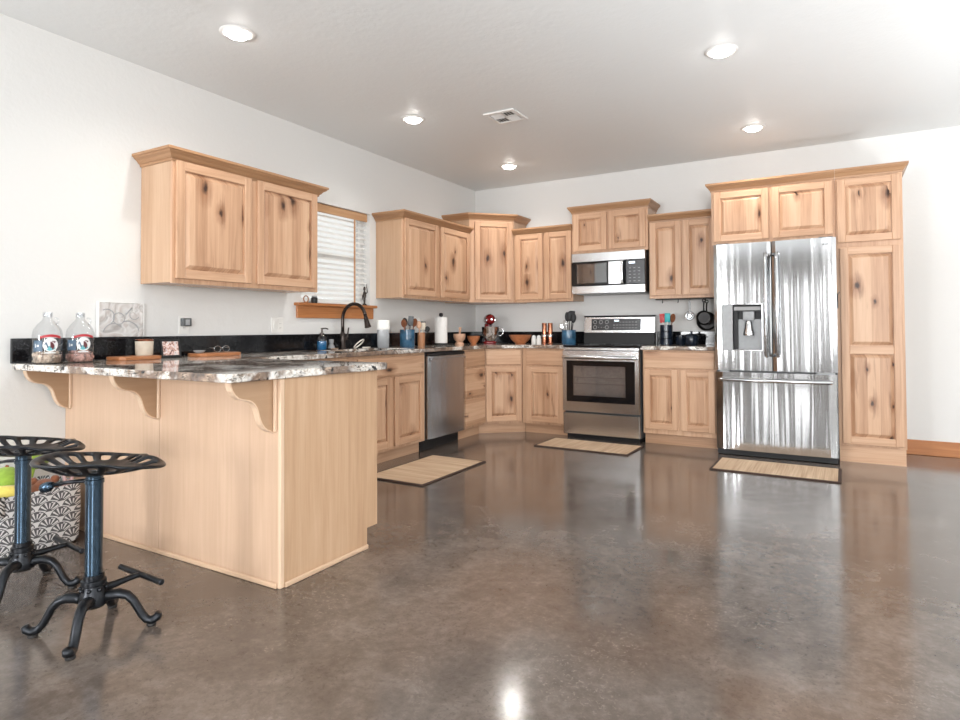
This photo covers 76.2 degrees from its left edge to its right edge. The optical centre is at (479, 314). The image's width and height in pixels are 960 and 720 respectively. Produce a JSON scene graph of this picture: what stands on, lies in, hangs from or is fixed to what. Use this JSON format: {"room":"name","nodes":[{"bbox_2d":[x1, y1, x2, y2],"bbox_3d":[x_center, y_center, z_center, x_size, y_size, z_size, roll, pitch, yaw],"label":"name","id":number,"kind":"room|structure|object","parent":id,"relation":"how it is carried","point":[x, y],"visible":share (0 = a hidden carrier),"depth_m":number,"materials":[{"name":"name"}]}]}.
{"room":"kitchen","nodes":[
{"label":"kitchen","id":0,"kind":"room"},
{"bbox_2d":[0,13,475,476],"bbox_3d":[-2.731,-0.209,2.921,0.150,2.743,10.400,-1,-1,30],"label":"wall","id":1,"kind":"structure","parent":0,"point":[74,116],"depth_m":3.67,"materials":[{"name":"paint"}]},
{"bbox_2d":[178,316,188,333],"bbox_3d":[-1.968,0.067,4.066,0.009,0.120,0.074,-1,-1,30],"label":"wall outlet","id":2,"kind":"object","parent":1,"relation":"attached to","point":[182,329],"visible":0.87,"depth_m":4.06,"materials":[{"name":"white plastic"}]},
{"bbox_2d":[180,318,191,325],"bbox_3d":[-1.947,0.048,4.055,0.037,0.054,0.060,-1,-1,30],"label":"plug adapter","id":3,"kind":"object","parent":2,"relation":"attached to","point":[184,321],"visible":1,"depth_m":4.04,"materials":[{"name":"grey plastic"}]},
{"bbox_2d":[132,144,328,292],"bbox_3d":[-1.658,-0.585,4.246,0.380,0.809,1.311,-1,-1,30],"label":"upper cabinet","id":4,"kind":"object","parent":1,"relation":"attached to","point":[207,221],"visible":1,"depth_m":3.96,"materials":[{"name":"brown wood"}]},
{"bbox_2d":[10,332,476,363],"bbox_3d":[-1.248,0.228,5.283,0.022,0.132,4.808,-1,-1,30],"label":"backsplash","id":5,"kind":"structure","parent":1,"relation":"attached to","point":[21,349],"depth_m":4.27,"materials":[{"name":"black stone"}]},
{"bbox_2d":[96,302,143,336],"bbox_3d":[-2.168,0.028,3.698,0.026,0.208,0.274,-1,-1,30],"label":"art panel","id":6,"kind":"object","parent":5,"relation":"on","point":[113,319],"visible":1,"depth_m":3.68,"materials":[{"name":"white paint"}]},
{"bbox_2d":[271,317,282,332],"bbox_3d":[-1.572,0.079,4.747,0.009,0.120,0.118,-1,-1,30],"label":"wall outlet","id":7,"kind":"object","parent":1,"relation":"attached to","point":[276,322],"visible":1,"depth_m":4.74,"materials":[{"name":"white plastic"}]},
{"bbox_2d":[294,220,376,318],"bbox_3d":[-1.284,-0.458,5.350,0.187,0.979,0.975,-1,-1,30],"label":"window","id":8,"kind":"structure","parent":1,"relation":"in","point":[303,310],"depth_m":5.34,"materials":[{"name":"white paint"}]},
{"bbox_2d":[311,296,317,302],"bbox_3d":[-1.370,-0.129,5.061,0.054,0.061,0.053,-1,-1,30],"label":"jar","id":9,"kind":"object","parent":8,"relation":"on","point":[314,299],"visible":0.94,"depth_m":5.04,"materials":[{"name":"black glass"}]},
{"bbox_2d":[301,203,366,304],"bbox_3d":[-1.279,-0.520,5.363,0.049,0.849,0.826,-1,-1,30],"label":"window blind","id":10,"kind":"object","parent":8,"relation":"attached to","point":[323,208],"visible":0.59,"depth_m":5.43,"materials":[{"name":"white plastic"}]},
{"bbox_2d":[362,284,367,304],"bbox_3d":[-1.060,-0.188,5.632,0.069,0.200,0.044,1,-1,-33],"label":"figurine","id":11,"kind":"object","parent":8,"relation":"on","point":[364,287],"visible":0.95,"depth_m":5.62,"materials":[{"name":"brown metal"}]},
{"bbox_2d":[372,209,473,302],"bbox_3d":[-0.540,-0.546,6.168,0.380,0.804,1.233,-1,-1,30],"label":"upper cabinet","id":12,"kind":"object","parent":1,"relation":"attached to","point":[420,257],"visible":1,"depth_m":5.83,"materials":[{"name":"brown wood"}]},
{"bbox_2d":[0,431,959,719],"bbox_3d":[0.539,1.165,0.993,7.700,0.120,10.700,-1,-1,30],"label":"floor","id":13,"kind":"structure","parent":0,"point":[529,581],"depth_m":2.33,"materials":[{"name":"concrete"}]},
{"bbox_2d":[0,475,80,556],"bbox_3d":[-2.300,1.010,3.072,0.363,0.306,0.431,-1,-1,30],"label":"fabric basket","id":14,"kind":"object","parent":13,"relation":"on","point":[57,511],"visible":0.7,"depth_m":3.02,"materials":[{"name":"white fabric"}]},
{"bbox_2d":[0,465,14,485],"bbox_3d":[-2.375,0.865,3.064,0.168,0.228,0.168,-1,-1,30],"label":"avocado","id":15,"kind":"object","parent":14,"relation":"in","point":[7,474],"visible":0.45,"depth_m":3.03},
{"bbox_2d":[0,485,14,497],"bbox_3d":[-2.283,0.917,2.939,0.192,0.201,0.108,1,-2,-39],"label":"banana","id":16,"kind":"object","parent":14,"relation":"in","point":[5,491],"visible":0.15,"depth_m":2.92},
{"bbox_2d":[32,455,48,477],"bbox_3d":[-2.321,0.808,3.208,0.070,0.182,0.170,0,-1,2],"label":"plush leaf","id":17,"kind":"object","parent":14,"relation":"in","point":[33,457],"visible":0.16,"depth_m":3.17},
{"bbox_2d":[31,475,59,491],"bbox_3d":[-2.207,0.920,3.096,0.135,0.212,0.159,1,-2,-37],"label":"plush bear","id":18,"kind":"object","parent":14,"relation":"in","point":[35,484],"visible":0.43,"depth_m":3.06},
{"bbox_2d":[62,476,73,485],"bbox_3d":[-2.134,0.892,3.169,0.070,0.136,0.069,1,-2,-37],"label":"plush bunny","id":19,"kind":"object","parent":14,"relation":"in","point":[63,477],"visible":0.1,"depth_m":3.15},
{"bbox_2d":[0,435,85,603],"bbox_3d":[-1.900,0.832,2.551,0.419,0.638,0.395,-2,-2,45],"label":"stool","id":20,"kind":"object","parent":13,"relation":"on","point":[22,557],"visible":1,"depth_m":2.54,"materials":[{"name":"metal"}]},
{"bbox_2d":[20,451,165,660],"bbox_3d":[-1.380,0.822,2.211,0.423,0.637,0.401,-1,-1,32],"label":"stool","id":21,"kind":"object","parent":13,"relation":"on","point":[95,591],"visible":1,"depth_m":2.20,"materials":[{"name":"metal"}]},
{"bbox_2d":[23,370,376,588],"bbox_3d":[-1.475,0.723,3.169,1.736,0.878,0.846,-1,-1,30],"label":"base cabinet","id":22,"kind":"object","parent":13,"relation":"on","point":[269,483],"visible":0.85,"depth_m":2.84,"materials":[{"name":"brown wood"}]},
{"bbox_2d":[311,357,353,361],"bbox_3d":[-1.456,0.748,4.305,0.626,0.876,1.025,-1,-1,30],"label":"base cabinet","id":23,"kind":"object","parent":13,"relation":"on","point":[343,358],"visible":0.06,"depth_m":4.46,"materials":[{"name":"brown wood"}]},
{"bbox_2d":[354,352,424,463],"bbox_3d":[-0.969,0.764,5.142,0.626,0.876,0.907,-1,-1,30],"label":"base cabinet","id":24,"kind":"object","parent":13,"relation":"on","point":[400,386],"visible":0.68,"depth_m":5.07,"materials":[{"name":"brown wood"}]},
{"bbox_2d":[377,455,485,486],"bbox_3d":[-0.400,1.184,4.709,0.530,0.011,0.880,-1,-1,30],"label":"kitchen mat","id":25,"kind":"object","parent":13,"relation":"on","point":[427,470],"visible":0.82,"depth_m":4.64,"materials":[{"name":"brown wood"}]},
{"bbox_2d":[419,351,465,450],"bbox_3d":[-0.544,0.780,5.797,0.610,0.868,0.631,-1,-1,30],"label":"dishwasher","id":26,"kind":"object","parent":13,"relation":"on","point":[443,370],"visible":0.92,"depth_m":5.60,"materials":[{"name":"grey metal"}]},
{"bbox_2d":[454,349,484,438],"bbox_3d":[-0.312,0.785,6.271,0.626,0.876,0.400,-1,-1,30],"label":"base cabinet","id":27,"kind":"object","parent":13,"relation":"on","point":[474,362],"visible":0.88,"depth_m":6.10,"materials":[{"name":"brown wood"}]},
{"bbox_2d":[479,348,525,432],"bbox_3d":[0.132,0.794,6.744,0.917,0.876,0.872,-1,-1,30],"label":"base cabinet","id":28,"kind":"object","parent":13,"relation":"on","point":[503,395],"visible":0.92,"depth_m":6.32,"materials":[{"name":"brown wood"}]},
{"bbox_2d":[13,343,571,382],"bbox_3d":[-0.493,0.298,4.848,1.763,0.034,4.798,-1,-1,30],"label":"countertop","id":29,"kind":"structure","parent":28,"relation":"on","point":[245,367],"depth_m":3.04,"materials":[{"name":"stone"}]},
{"bbox_2d":[32,334,60,362],"bbox_3d":[-2.252,0.118,3.186,0.134,0.265,0.136,1,-2,-35],"label":"glass jug","id":30,"kind":"object","parent":29,"relation":"on","point":[50,345],"visible":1,"depth_m":3.14,"materials":[{"name":"glass"}]},
{"bbox_2d":[65,334,93,361],"bbox_3d":[-2.172,0.121,3.324,0.134,0.265,0.136,1,-2,-35],"label":"glass jug","id":31,"kind":"object","parent":29,"relation":"on","point":[83,343],"visible":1,"depth_m":3.27,"materials":[{"name":"glass"}]},
{"bbox_2d":[106,355,160,360],"bbox_3d":[-2.014,0.250,3.574,0.168,0.022,0.276,-1,-1,30],"label":"cutting board","id":32,"kind":"object","parent":29,"relation":"on","point":[132,357],"visible":1,"depth_m":3.50,"materials":[{"name":"brown wood"}]},
{"bbox_2d":[135,339,153,354],"bbox_3d":[-2.009,0.193,3.663,0.103,0.095,0.102,-1,-1,30],"label":"candle","id":33,"kind":"object","parent":32,"relation":"on","point":[142,346],"visible":0.95,"depth_m":3.62,"materials":[{"name":"beige wax"}]},
{"bbox_2d":[159,339,181,357],"bbox_3d":[-1.930,0.207,3.804,0.060,0.115,0.124,-1,-2,36],"label":"picture frame","id":34,"kind":"object","parent":29,"relation":"on","point":[169,348],"visible":0.97,"depth_m":3.79,"materials":[{"name":"black plastic"}]},
{"bbox_2d":[162,341,178,355],"bbox_3d":[-1.921,0.208,3.798,0.024,0.088,0.102,-1,-2,36],"label":"photo","id":35,"kind":"object","parent":34,"relation":"attached to","point":[169,348],"depth_m":3.80},
{"bbox_2d":[188,352,240,356],"bbox_3d":[-1.742,0.259,4.032,0.168,0.022,0.338,-1,-1,30],"label":"cutting board","id":36,"kind":"object","parent":29,"relation":"on","point":[207,354],"visible":0.97,"depth_m":3.94,"materials":[{"name":"brown wood"}]},
{"bbox_2d":[193,350,204,352],"bbox_3d":[-1.810,0.237,3.945,0.072,0.018,0.072,-1,-1,30],"label":"dish","id":37,"kind":"object","parent":36,"relation":"on","point":[195,351],"visible":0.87,"depth_m":3.92,"materials":[{"name":"white ceramic"}]},
{"bbox_2d":[204,345,229,351],"bbox_3d":[-1.784,0.228,4.133,0.128,0.043,0.124,-1,-1,30],"label":"eyeglasses","id":38,"kind":"object","parent":36,"relation":"on","point":[225,345],"visible":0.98,"depth_m":4.12,"materials":[{"name":"metal"}]},
{"bbox_2d":[317,328,327,349],"bbox_3d":[-1.297,0.197,5.024,0.080,0.185,0.083,1,-2,-39],"label":"soap dispenser","id":39,"kind":"object","parent":29,"relation":"on","point":[321,345],"visible":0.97,"depth_m":5.00,"materials":[{"name":"blue glass"}]},
{"bbox_2d":[326,339,337,349],"bbox_3d":[-1.252,0.248,5.153,0.080,0.088,0.090,-1,-1,30],"label":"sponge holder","id":40,"kind":"object","parent":29,"relation":"on","point":[331,346],"visible":0.98,"depth_m":5.13,"materials":[{"name":"ceramic"}]},
{"bbox_2d":[339,302,370,348],"bbox_3d":[-1.051,0.092,5.207,0.342,0.400,0.104,-1,-1,30],"label":"faucet","id":41,"kind":"object","parent":29,"relation":"on","point":[343,338],"visible":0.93,"depth_m":5.23,"materials":[{"name":"brown metal"}]},
{"bbox_2d":[354,339,370,347],"bbox_3d":[-1.054,0.255,5.450,0.071,0.083,0.188,-1,-1,30],"label":"rope loop","id":42,"kind":"object","parent":29,"relation":"on","point":[361,339],"visible":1,"depth_m":5.44,"materials":[{"name":"white fabric"}]},
{"bbox_2d":[376,320,389,347],"bbox_3d":[-0.882,0.173,5.579,0.120,0.252,0.232,0,-1,-9],"label":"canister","id":43,"kind":"object","parent":29,"relation":"on","point":[383,326],"visible":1,"depth_m":5.47,"materials":[{"name":"white ceramic"}]},
{"bbox_2d":[400,329,414,346],"bbox_3d":[-0.696,0.222,5.860,0.148,0.165,0.148,-1,-1,30],"label":"utensil crock","id":44,"kind":"object","parent":29,"relation":"on","point":[407,337],"visible":0.98,"depth_m":5.80,"materials":[{"name":"blue ceramic"}]},
{"bbox_2d":[401,319,406,330],"bbox_3d":[-0.708,0.163,5.795,0.044,0.244,0.083,-1,-1,30],"label":"wooden spoon","id":45,"kind":"object","parent":44,"relation":"in","point":[403,322],"visible":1,"depth_m":5.77,"materials":[{"name":"brown wood"}]},
{"bbox_2d":[408,316,413,329],"bbox_3d":[-0.662,0.147,5.851,0.059,0.276,0.019,0,-1,8],"label":"turner","id":46,"kind":"object","parent":44,"relation":"in","point":[410,318],"visible":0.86,"depth_m":5.85,"materials":[{"name":"grey plastic"}]},
{"bbox_2d":[413,318,416,328],"bbox_3d":[-0.649,0.160,5.912,0.089,0.254,0.029,1,-2,-36],"label":"wooden spoon","id":47,"kind":"object","parent":44,"relation":"in","point":[415,319],"visible":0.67,"depth_m":5.92,"materials":[{"name":"brown wood"}]},
{"bbox_2d":[418,332,424,345],"bbox_3d":[-0.575,0.239,5.998,0.074,0.135,0.074,-1,-1,30],"label":"crock","id":48,"kind":"object","parent":29,"relation":"on","point":[421,339],"visible":0.88,"depth_m":5.96,"materials":[{"name":"brown wood"}]},
{"bbox_2d":[416,321,420,335],"bbox_3d":[-0.587,0.173,5.958,0.040,0.228,0.066,-1,-2,38],"label":"wooden spoon","id":49,"kind":"object","parent":48,"relation":"in","point":[418,325],"visible":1,"depth_m":5.95,"materials":[{"name":"brown wood"}]},
{"bbox_2d":[420,323,425,331],"bbox_3d":[-0.561,0.180,5.996,0.057,0.214,0.021,0,-1,-5],"label":"spatula","id":50,"kind":"object","parent":48,"relation":"in","point":[422,328],"visible":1,"depth_m":5.99,"materials":[{"name":"beige wood"}]},
{"bbox_2d":[434,313,447,344],"bbox_3d":[-0.405,0.146,6.363,0.150,0.336,0.150,-1,-1,30],"label":"paper towel holder","id":51,"kind":"object","parent":29,"relation":"on","point":[440,322],"visible":0.96,"depth_m":6.31,"materials":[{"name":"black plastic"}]},
{"bbox_2d":[453,327,464,344],"bbox_3d":[-0.223,0.225,6.614,0.132,0.187,0.132,-1,-1,30],"label":"mortar","id":52,"kind":"object","parent":29,"relation":"on","point":[459,338],"visible":1,"depth_m":6.57,"materials":[{"name":"brown wood"}]},
{"bbox_2d":[453,334,464,344],"bbox_3d":[-0.223,0.261,6.614,0.132,0.115,0.132,-1,-1,30],"label":"bowl","id":53,"kind":"object","parent":52,"relation":"on","point":[459,338],"depth_m":6.57,"materials":[{"name":"brown wood"}]},
{"bbox_2d":[467,336,479,343],"bbox_3d":[-0.072,0.278,6.803,0.146,0.088,0.146,-1,-1,30],"label":"bowl","id":54,"kind":"object","parent":29,"relation":"on","point":[472,339],"visible":1,"depth_m":6.76,"materials":[{"name":"orange wood"}]},
{"bbox_2d":[482,314,503,343],"bbox_3d":[0.107,0.156,6.890,0.258,0.334,0.237,-1,-2,43],"label":"stand mixer","id":55,"kind":"object","parent":29,"relation":"on","point":[490,333],"visible":1,"depth_m":6.81,"materials":[{"name":"red metal"}]},
{"bbox_2d":[482,327,498,340],"bbox_3d":[0.116,0.210,6.857,0.202,0.156,0.202,0,-1,-9],"label":"mixing bowl","id":56,"kind":"object","parent":55,"relation":"on","point":[489,333],"depth_m":6.79,"materials":[{"name":"metal"}]},
{"bbox_2d":[509,335,531,343],"bbox_3d":[0.446,0.269,6.768,0.256,0.098,0.256,-1,-1,30],"label":"bowl","id":57,"kind":"object","parent":29,"relation":"on","point":[517,339],"visible":1,"depth_m":6.68,"materials":[{"name":"orange wood"}]},
{"bbox_2d":[531,335,535,343],"bbox_3d":[0.590,0.269,6.708,0.054,0.095,0.054,-1,-1,30],"label":"salt shaker","id":58,"kind":"object","parent":29,"relation":"on","point":[533,340],"visible":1,"depth_m":6.69,"materials":[{"name":"white ceramic"}]},
{"bbox_2d":[536,335,540,343],"bbox_3d":[0.642,0.268,6.678,0.054,0.095,0.054,-1,-1,30],"label":"pepper shaker","id":59,"kind":"object","parent":29,"relation":"on","point":[538,340],"visible":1,"depth_m":6.66,"materials":[{"name":"white ceramic"}]},
{"bbox_2d":[542,323,546,343],"bbox_3d":[0.701,0.201,6.662,0.060,0.228,0.060,-1,-1,30],"label":"pepper mill","id":60,"kind":"object","parent":29,"relation":"on","point":[544,325],"visible":1,"depth_m":6.64,"materials":[{"name":"orange metal"}]},
{"bbox_2d":[548,323,552,343],"bbox_3d":[0.761,0.200,6.627,0.060,0.228,0.060,-1,-1,30],"label":"pepper mill","id":61,"kind":"object","parent":29,"relation":"on","point":[550,325],"visible":0.99,"depth_m":6.60,"materials":[{"name":"orange metal"}]},
{"bbox_2d":[562,330,575,343],"bbox_3d":[0.952,0.236,6.556,0.156,0.150,0.156,-1,-1,30],"label":"utensil crock","id":62,"kind":"object","parent":29,"relation":"on","point":[568,336],"visible":0.93,"depth_m":6.49,"materials":[{"name":"blue ceramic"}]},
{"bbox_2d":[565,312,567,329],"bbox_3d":[0.939,0.130,6.577,0.052,0.325,0.018,-1,-1,17],"label":"ladle","id":63,"kind":"object","parent":62,"relation":"in","point":[566,313],"visible":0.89,"depth_m":6.57,"materials":[{"name":"black plastic"}]},
{"bbox_2d":[567,311,571,329],"bbox_3d":[0.960,0.124,6.542,0.053,0.335,0.017,-1,-1,12],"label":"serving spoon","id":64,"kind":"object","parent":62,"relation":"in","point":[569,315],"visible":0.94,"depth_m":6.54,"materials":[{"name":"black plastic"}]},
{"bbox_2d":[571,314,575,329],"bbox_3d":[0.990,0.139,6.517,0.071,0.305,0.021,-1,-1,24],"label":"slotted spoon","id":65,"kind":"object","parent":62,"relation":"in","point":[573,318],"visible":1,"depth_m":6.51,"materials":[{"name":"black plastic"}]},
{"bbox_2d":[523,348,567,434],"bbox_3d":[0.796,0.785,6.501,0.472,0.876,0.626,-1,-1,30],"label":"base cabinet","id":66,"kind":"object","parent":13,"relation":"on","point":[543,410],"visible":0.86,"depth_m":6.24,"materials":[{"name":"brown wood"}]},
{"bbox_2d":[534,437,643,455],"bbox_3d":[0.991,1.196,5.589,0.890,0.011,0.460,-1,-1,31],"label":"kitchen mat","id":67,"kind":"object","parent":13,"relation":"on","point":[559,443],"visible":1,"depth_m":5.54,"materials":[{"name":"brown wood"}]},
{"bbox_2d":[562,315,655,442],"bbox_3d":[1.296,0.606,6.126,0.764,1.213,0.736,-1,-1,30],"label":"electric range","id":68,"kind":"object","parent":13,"relation":"on","point":[603,375],"visible":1,"depth_m":5.92,"materials":[{"name":"grey metal"}]},
{"bbox_2d":[563,344,655,347],"bbox_3d":[1.315,0.307,6.167,0.762,0.019,0.645,-1,-1,30],"label":"cooktop","id":69,"kind":"object","parent":68,"relation":"in","point":[573,345],"depth_m":5.95,"materials":[{"name":"black glass"}]},
{"bbox_2d":[643,350,717,448],"bbox_3d":[1.959,0.765,5.824,0.654,0.876,0.626,-1,-1,30],"label":"base cabinet","id":70,"kind":"object","parent":13,"relation":"on","point":[679,386],"visible":0.97,"depth_m":5.56,"materials":[{"name":"brown wood"}]},
{"bbox_2d":[640,344,714,350],"bbox_3d":[1.949,0.308,5.825,0.670,0.034,0.653,-1,-1,30],"label":"countertop","id":71,"kind":"structure","parent":70,"relation":"on","point":[657,346],"depth_m":5.58,"materials":[{"name":"stone"}]},
{"bbox_2d":[660,325,672,344],"bbox_3d":[1.837,0.197,6.030,0.120,0.198,0.120,-1,-1,30],"label":"utensil canister","id":72,"kind":"object","parent":71,"relation":"on","point":[666,334],"visible":0.97,"depth_m":5.98,"materials":[{"name":"blue ceramic"}]},
{"bbox_2d":[659,314,664,324],"bbox_3d":[1.803,0.121,6.045,0.060,0.271,0.012,-1,-1,16],"label":"spatula","id":73,"kind":"object","parent":72,"relation":"in","point":[662,316],"visible":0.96,"depth_m":6.04,"materials":[{"name":"red plastic"}]},
{"bbox_2d":[665,313,669,324],"bbox_3d":[1.842,0.118,6.009,0.054,0.274,0.024,-1,-1,17],"label":"spatula","id":74,"kind":"object","parent":72,"relation":"in","point":[667,315],"visible":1,"depth_m":6.00,"materials":[{"name":"teal plastic"}]},
{"bbox_2d":[670,314,675,324],"bbox_3d":[1.887,0.122,6.017,0.072,0.269,0.016,-1,-1,21],"label":"wooden spoon","id":75,"kind":"object","parent":72,"relation":"in","point":[672,317],"visible":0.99,"depth_m":6.01,"materials":[{"name":"brown wood"}]},
{"bbox_2d":[676,335,684,344],"bbox_3d":[1.976,0.245,6.018,0.100,0.100,0.100,-1,-1,30],"label":"canister","id":76,"kind":"object","parent":71,"relation":"on","point":[680,340],"visible":0.77,"depth_m":5.98,"materials":[{"name":"black metal"}]},
{"bbox_2d":[683,331,700,344],"bbox_3d":[2.040,0.224,5.900,0.170,0.135,0.134,-1,-1,30],"label":"cooking pot","id":77,"kind":"object","parent":71,"relation":"on","point":[690,339],"visible":0.98,"depth_m":5.85,"materials":[{"name":"blue metal"}]},
{"bbox_2d":[709,457,841,483],"bbox_3d":[2.242,1.170,4.647,0.870,0.011,0.480,-1,-1,31],"label":"kitchen mat","id":78,"kind":"object","parent":13,"relation":"on","point":[804,472],"visible":1,"depth_m":4.60,"materials":[{"name":"brown wood"}]},
{"bbox_2d":[713,236,838,463],"bbox_3d":[2.570,0.288,5.300,0.912,1.800,0.822,-1,-1,30],"label":"refrigerator","id":79,"kind":"object","parent":13,"relation":"on","point":[776,334],"visible":1,"depth_m":4.98,"materials":[{"name":"grey metal"}]},
{"bbox_2d":[834,161,908,466],"bbox_3d":[3.251,0.001,5.081,0.495,2.359,0.640,-1,-1,30],"label":"pantry cabinet","id":80,"kind":"object","parent":13,"relation":"on","point":[872,404],"visible":0.98,"depth_m":4.83,"materials":[{"name":"brown wood"}]},
{"bbox_2d":[0,0,959,190],"bbox_3d":[0.525,-1.697,1.055,7.700,0.120,10.700,-1,-1,30],"label":"ceiling","id":81,"kind":"structure","parent":0,"point":[601,86],"depth_m":3.90,"materials":[{"name":"white paint"}]},
{"bbox_2d":[219,24,255,41],"bbox_3d":[-1.355,-1.561,3.419,0.192,0.029,0.192,-1,-1,30],"label":"recessed light","id":82,"kind":"object","parent":81,"relation":"in","point":[233,32],"visible":1,"depth_m":3.39,"materials":[{"name":"white paint"}]},
{"bbox_2d":[401,115,424,123],"bbox_3d":[-0.528,-1.535,4.839,0.192,0.029,0.192,-1,-1,30],"label":"recessed light","id":83,"kind":"object","parent":81,"relation":"in","point":[413,119],"visible":1,"depth_m":4.80,"materials":[{"name":"white paint"}]},
{"bbox_2d":[483,108,527,124],"bbox_3d":[0.201,-1.548,4.781,0.264,0.012,0.264,-1,-1,30],"label":"ceiling vent","id":84,"kind":"object","parent":81,"relation":"in","point":[510,115],"visible":1,"depth_m":4.76,"materials":[{"name":"white metal"}]},
{"bbox_2d":[500,164,517,168],"bbox_3d":[0.296,-1.508,6.256,0.192,0.029,0.192,-1,-1,30],"label":"recessed light","id":85,"kind":"object","parent":81,"relation":"in","point":[504,166],"visible":1,"depth_m":6.22,"materials":[{"name":"white paint"}]},
{"bbox_2d":[704,44,737,58],"bbox_3d":[1.447,-1.570,3.671,0.192,0.029,0.192,-1,-1,30],"label":"recessed light","id":86,"kind":"object","parent":81,"relation":"in","point":[721,50],"visible":1,"depth_m":3.64,"materials":[{"name":"white paint"}]},
{"bbox_2d":[741,124,765,131],"bbox_3d":[2.271,-1.543,5.087,0.192,0.029,0.192,-1,-1,30],"label":"recessed light","id":87,"kind":"object","parent":81,"relation":"in","point":[753,127],"visible":1,"depth_m":5.05,"materials":[{"name":"white paint"}]},
{"bbox_2d":[475,126,959,447],"bbox_3d":[3.185,-0.180,5.583,7.700,2.743,0.150,-1,-1,30],"label":"wall","id":88,"kind":"structure","parent":0,"point":[931,177],"depth_m":5.35,"materials":[{"name":"paint"}]},
{"bbox_2d":[441,212,530,304],"bbox_3d":[0.081,-0.616,6.881,0.738,0.968,0.738,-1,-1,30],"label":"upper cabinet","id":89,"kind":"object","parent":88,"relation":"attached to","point":[491,238],"visible":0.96,"depth_m":6.68,"materials":[{"name":"brown wood"}]},
{"bbox_2d":[477,332,583,343],"bbox_3d":[0.557,0.257,7.001,1.370,0.132,0.022,-1,-1,30],"label":"backsplash","id":90,"kind":"structure","parent":88,"relation":"attached to","point":[557,336],"depth_m":6.98,"materials":[{"name":"black stone"}]},
{"bbox_2d":[511,224,583,302],"bbox_3d":[0.740,-0.541,6.703,0.690,0.804,0.380,-1,-1,30],"label":"upper cabinet","id":91,"kind":"object","parent":88,"relation":"attached to","point":[543,254],"visible":0.98,"depth_m":6.57,"materials":[{"name":"brown wood"}]},
{"bbox_2d":[567,198,659,253],"bbox_3d":[1.381,-0.881,6.336,0.872,0.494,0.381,-1,-1,30],"label":"upper cabinet","id":92,"kind":"object","parent":88,"relation":"attached to","point":[622,225],"visible":0.94,"depth_m":6.17,"materials":[{"name":"brown wood"}]},
{"bbox_2d":[572,249,649,295],"bbox_3d":[1.365,-0.422,6.284,0.760,0.417,0.456,-1,-1,30],"label":"microwave","id":93,"kind":"object","parent":92,"relation":"attached to","point":[626,272],"visible":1,"depth_m":6.11,"materials":[{"name":"silver metal"}]},
{"bbox_2d":[647,209,713,302],"bbox_3d":[1.998,-0.548,5.971,0.626,0.861,0.380,-1,-1,30],"label":"upper cabinet","id":94,"kind":"object","parent":88,"relation":"attached to","point":[681,256],"depth_m":5.85,"materials":[{"name":"brown wood"}]},
{"bbox_2d":[685,301,694,320],"bbox_3d":[2.026,-0.041,5.914,0.092,0.193,0.015,-1,-1,30],"label":"ladle","id":95,"kind":"object","parent":94,"relation":"hanging from","point":[689,315],"visible":1,"depth_m":5.92,"materials":[{"name":"grey metal"}]},
{"bbox_2d":[685,311,694,320],"bbox_3d":[2.026,0.009,5.913,0.092,0.092,0.015,-1,-1,30],"label":"bowl","id":96,"kind":"object","parent":95,"relation":"on","point":[689,315],"depth_m":5.91,"materials":[{"name":"metal"}]},
{"bbox_2d":[696,299,710,324],"bbox_3d":[2.143,-0.030,5.856,0.140,0.254,0.041,-1,-1,30],"label":"skillet","id":97,"kind":"object","parent":94,"relation":"hanging from","point":[703,317],"visible":1,"depth_m":5.86,"materials":[{"name":"metal"}]},
{"bbox_2d":[696,300,713,330],"bbox_3d":[2.187,0.003,5.900,0.186,0.300,0.041,-1,-1,30],"label":"skillet","id":98,"kind":"object","parent":94,"relation":"hanging from","point":[710,326],"visible":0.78,"depth_m":5.89,"materials":[{"name":"metal"}]},
{"bbox_2d":[657,331,714,344],"bbox_3d":[2.108,0.230,6.100,0.670,0.132,0.022,-1,-1,30],"label":"backsplash","id":99,"kind":"structure","parent":88,"relation":"attached to","point":[707,337],"depth_m":6.04,"materials":[{"name":"black stone"}]},
{"bbox_2d":[705,169,834,245],"bbox_3d":[2.600,-0.892,5.477,0.998,0.550,0.640,-1,-1,30],"label":"upper cabinet","id":100,"kind":"object","parent":88,"relation":"attached to","point":[800,205],"visible":0.94,"depth_m":5.19,"materials":[{"name":"brown wood"}]},
{"bbox_2d":[906,439,959,457],"bbox_3d":[4.975,1.095,4.421,3.175,0.125,0.016,-1,-1,30],"label":"baseboard","id":101,"kind":"structure","parent":88,"relation":"attached to","point":[915,447],"depth_m":5.10,"materials":[{"name":"brown wood"}]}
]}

